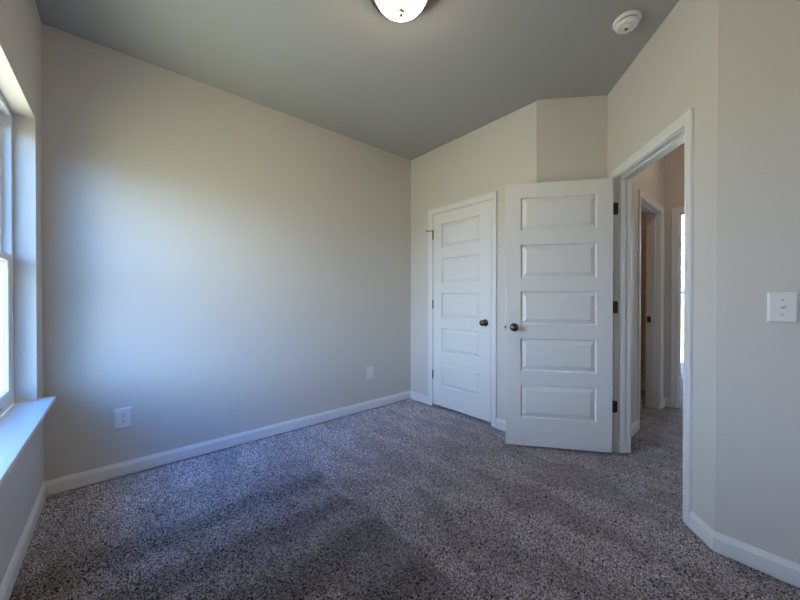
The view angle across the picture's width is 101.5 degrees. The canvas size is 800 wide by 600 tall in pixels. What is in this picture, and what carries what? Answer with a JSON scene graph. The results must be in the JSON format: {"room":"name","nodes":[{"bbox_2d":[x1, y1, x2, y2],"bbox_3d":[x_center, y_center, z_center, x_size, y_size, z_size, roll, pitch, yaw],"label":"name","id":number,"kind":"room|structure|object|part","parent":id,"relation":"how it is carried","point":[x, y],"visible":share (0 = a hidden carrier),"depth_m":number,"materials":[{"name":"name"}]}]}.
{"room":"empty bedroom","nodes":[
{"label":"empty bedroom","id":0,"kind":"room"},
{"bbox_2d":[0,0,43,585],"bbox_3d":[-1.065,-0.223,0.611,0.142,2.850,3.516,0,0,-41],"label":"wall","id":1,"kind":"structure","parent":0,"point":[20,22],"depth_m":1.71,"materials":[{"name":"grey paint"}]},
{"bbox_2d":[0,94,13,416],"bbox_3d":[-1.631,-0.210,1.209,0.062,1.508,1.242,0,0,-41],"label":"window","id":2,"kind":"structure","parent":1,"relation":"in","point":[6,163],"depth_m":1.66,"materials":[{"name":"white plastic"}]},
{"bbox_3d":[-1.641,-0.564,1.199,0.024,0.750,1.190,0,0,-41],"label":"sash","id":3,"kind":"part","parent":2,"relation":"part of","materials":[{"name":"white plastic"}]},
{"bbox_3d":[-1.622,0.142,1.220,0.024,0.750,1.190,0,0,-41],"label":"sash","id":4,"kind":"part","parent":2,"relation":"part of","materials":[{"name":"white plastic"}]},
{"bbox_2d":[0,482,46,599],"bbox_3d":[-1.066,1.109,0.737,0.014,0.086,3.096,0,0,-41],"label":"baseboard","id":5,"kind":"structure","parent":1,"relation":"attached to","point":[7,585],"depth_m":1.44,"materials":[{"name":"white paint"}]},
{"bbox_2d":[0,396,55,485],"bbox_3d":[-1.553,0.551,1.281,0.146,0.020,1.328,0,0,-41],"label":"window sill","id":6,"kind":"structure","parent":1,"relation":"attached to","point":[18,424],"depth_m":1.39,"materials":[{"name":"white paint"}]},
{"bbox_2d":[41,23,410,496],"bbox_3d":[0.874,-0.243,4.509,8.199,2.850,0.115,0,0,-41],"label":"wall","id":7,"kind":"structure","parent":0,"point":[217,263],"depth_m":2.41,"materials":[{"name":"grey paint"}]},
{"bbox_2d":[115,407,131,429],"bbox_3d":[-1.805,0.771,2.134,0.086,0.132,0.010,0,0,-41],"label":"electrical outlet","id":8,"kind":"object","parent":7,"relation":"attached to","point":[123,416],"visible":1,"depth_m":2.13,"materials":[{"name":"white plastic"}]},
{"bbox_2d":[44,390,410,495],"bbox_3d":[-0.974,1.097,2.847,2.901,0.086,0.014,0,0,-41],"label":"baseboard","id":9,"kind":"structure","parent":7,"relation":"attached to","point":[73,481],"depth_m":2.40,"materials":[{"name":"white paint"}]},
{"bbox_2d":[367,366,373,378],"bbox_3d":[-0.310,0.759,3.417,0.086,0.130,0.009,0,0,-41],"label":"cable plate","id":10,"kind":"object","parent":7,"relation":"attached to","point":[370,370],"visible":1,"depth_m":3.41,"materials":[{"name":"white plastic"}]},
{"bbox_2d":[35,0,684,159],"bbox_3d":[2.025,-1.639,3.208,8.339,0.060,3.746,0,0,-41],"label":"ceiling","id":11,"kind":"structure","parent":0,"point":[409,89],"depth_m":2.12,"materials":[{"name":"grey paint"}]},
{"bbox_2d":[371,0,430,21],"bbox_3d":[0.005,-1.517,1.653,0.328,0.170,0.328,0,0,-41],"label":"ceiling light","id":12,"kind":"object","parent":11,"relation":"attached to","point":[396,10],"visible":1,"depth_m":1.66,"materials":[{"name":"white glass"}]},
{"bbox_2d":[612,9,641,33],"bbox_3d":[1.298,-1.578,1.868,0.140,0.050,0.140,0,0,-41],"label":"smoke detector","id":13,"kind":"object","parent":11,"relation":"attached to","point":[629,20],"visible":1,"depth_m":1.84,"materials":[{"name":"white plastic"}]},
{"bbox_2d":[9,362,799,599],"bbox_3d":[2.139,1.140,3.203,8.189,0.001,3.566,0,0,-41],"label":"floor","id":14,"kind":"structure","parent":0,"point":[410,499],"depth_m":1.69,"materials":[{"name":"carpet"}]},
{"bbox_2d":[411,102,535,430],"bbox_3d":[0.661,-0.236,3.251,0.115,2.850,1.537,0,0,-41],"label":"wall","id":15,"kind":"structure","parent":0,"point":[500,153],"depth_m":3.13,"materials":[{"name":"grey paint"}]},
{"bbox_2d":[410,391,505,430],"bbox_3d":[0.615,1.096,3.212,0.014,0.086,1.527,0,0,-41],"label":"baseboard","id":16,"kind":"structure","parent":15,"relation":"attached to","point":[500,424],"depth_m":3.59,"materials":[{"name":"white paint"}]},
{"bbox_2d":[426,200,490,421],"bbox_3d":[0.586,0.103,3.279,0.168,2.020,0.777,0,0,-41],"label":"door","id":17,"kind":"structure","parent":15,"relation":"in","point":[461,302],"depth_m":3.21,"materials":[{"name":"white paint"}]},
{"bbox_3d":[0.762,0.210,2.996,0.067,0.066,0.066,0,0,-41],"label":"knob","id":18,"kind":"part","parent":17,"relation":"part of","materials":[{"name":"black metal"}]},
{"bbox_2d":[428,191,496,427],"bbox_3d":[0.636,0.083,3.282,0.146,2.112,0.846,0,0,-41],"label":"trim","id":19,"kind":"structure","parent":15,"relation":"attached to","point":[492,196],"depth_m":2.96,"materials":[{"name":"white paint"}]},
{"bbox_2d":[536,95,607,182],"bbox_3d":[1.380,-0.232,2.657,0.553,2.850,0.115,0,0,7],"label":"wall","id":20,"kind":"structure","parent":0,"point":[572,133],"depth_m":2.60,"materials":[{"name":"grey paint"}]},
{"bbox_2d":[640,211,645,390],"bbox_3d":[2.648,-0.242,4.680,0.115,2.850,1.976,0,0,-41],"label":"wall","id":21,"kind":"structure","parent":0,"point":[643,215],"depth_m":4.11,"materials":[{"name":"grey paint"}]},
{"bbox_2d":[640,383,644,390],"bbox_3d":[2.574,1.089,4.673,0.014,0.086,1.861,0,0,-41],"label":"baseboard","id":22,"kind":"structure","parent":21,"relation":"attached to","point":[642,385],"depth_m":4.11,"materials":[{"name":"white paint"}]},
{"bbox_2d":[631,156,664,424],"bbox_3d":[2.483,-0.235,3.286,2.150,2.850,0.115,0,0,-41],"label":"wall","id":23,"kind":"structure","parent":0,"point":[651,180],"depth_m":2.85,"materials":[{"name":"grey paint"}]},
{"bbox_2d":[631,398,664,436],"bbox_3d":[2.297,1.098,3.049,1.470,0.086,0.014,0,0,-41],"label":"baseboard","id":24,"kind":"structure","parent":23,"relation":"attached to","point":[635,426],"depth_m":2.81,"materials":[{"name":"white paint"}]},
{"bbox_2d":[637,189,663,429],"bbox_3d":[2.386,0.084,3.204,0.879,2.112,0.146,0,0,-41],"label":"trim","id":25,"kind":"structure","parent":23,"relation":"attached to","point":[654,212],"depth_m":3.42,"materials":[{"name":"white paint"}]},
{"bbox_2d":[607,0,717,530],"bbox_3d":[1.595,-0.229,2.023,0.115,2.850,1.089,0,0,9],"label":"wall","id":26,"kind":"structure","parent":0,"point":[675,72],"depth_m":1.61,"materials":[{"name":"grey paint"}]},
{"bbox_2d":[505,178,617,452],"bbox_3d":[1.228,0.114,2.501,0.818,2.030,0.168,0,0,11],"label":"door","id":27,"kind":"structure","parent":26,"relation":"in","point":[560,305],"depth_m":2.49,"materials":[{"name":"white paint"}]},
{"bbox_3d":[0.884,0.213,2.518,0.066,0.066,0.066,0,0,11],"label":"knob","id":28,"kind":"part","parent":27,"relation":"part of","materials":[{"name":"brown metal"}]},
{"bbox_2d":[608,108,693,526],"bbox_3d":[1.603,0.090,2.073,0.146,2.112,0.892,0,0,9],"label":"trim","id":29,"kind":"structure","parent":26,"relation":"attached to","point":[681,130],"depth_m":2.25,"materials":[{"name":"white paint"}]},
{"bbox_2d":[689,511,714,550],"bbox_3d":[1.530,1.103,2.038,0.014,0.086,1.095,0,0,9],"label":"baseboard","id":30,"kind":"structure","parent":26,"relation":"attached to","point":[697,525],"depth_m":1.57,"materials":[{"name":"white paint"}]},
{"bbox_2d":[664,145,684,408],"bbox_3d":[3.308,-0.233,3.081,0.115,2.850,1.370,0,0,-41],"label":"wall","id":31,"kind":"structure","parent":0,"point":[674,160],"depth_m":3.49,"materials":[{"name":"grey paint"}]},
{"bbox_2d":[664,398,669,406],"bbox_3d":[2.864,1.096,3.506,0.014,0.086,0.058,0,0,-41],"label":"baseboard","id":32,"kind":"structure","parent":31,"relation":"attached to","point":[667,400],"depth_m":3.50,"materials":[{"name":"white paint"}]},
{"bbox_2d":[670,206,683,407],"bbox_3d":[3.223,0.085,3.181,0.146,2.112,0.894,0,0,-41],"label":"trim","id":33,"kind":"structure","parent":31,"relation":"attached to","point":[676,213],"depth_m":3.46,"materials":[{"name":"white paint"}]},
{"bbox_2d":[715,0,799,587],"bbox_3d":[1.685,-0.225,1.308,0.115,2.850,0.592,0,0,-41],"label":"wall","id":34,"kind":"structure","parent":0,"point":[757,458],"depth_m":1.40,"materials":[{"name":"grey paint"}]},
{"bbox_2d":[713,531,799,587],"bbox_3d":[1.601,1.107,1.314,0.014,0.086,0.499,0,0,-41],"label":"baseboard","id":35,"kind":"structure","parent":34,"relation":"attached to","point":[788,571],"depth_m":1.39,"materials":[{"name":"white paint"}]},
{"bbox_2d":[767,292,798,322],"bbox_3d":[1.568,0.031,1.340,0.024,0.124,0.084,0,0,-41],"label":"light switch","id":36,"kind":"object","parent":34,"relation":"attached to","point":[782,307],"visible":1,"depth_m":1.34,"materials":[{"name":"white plastic"}]}
]}

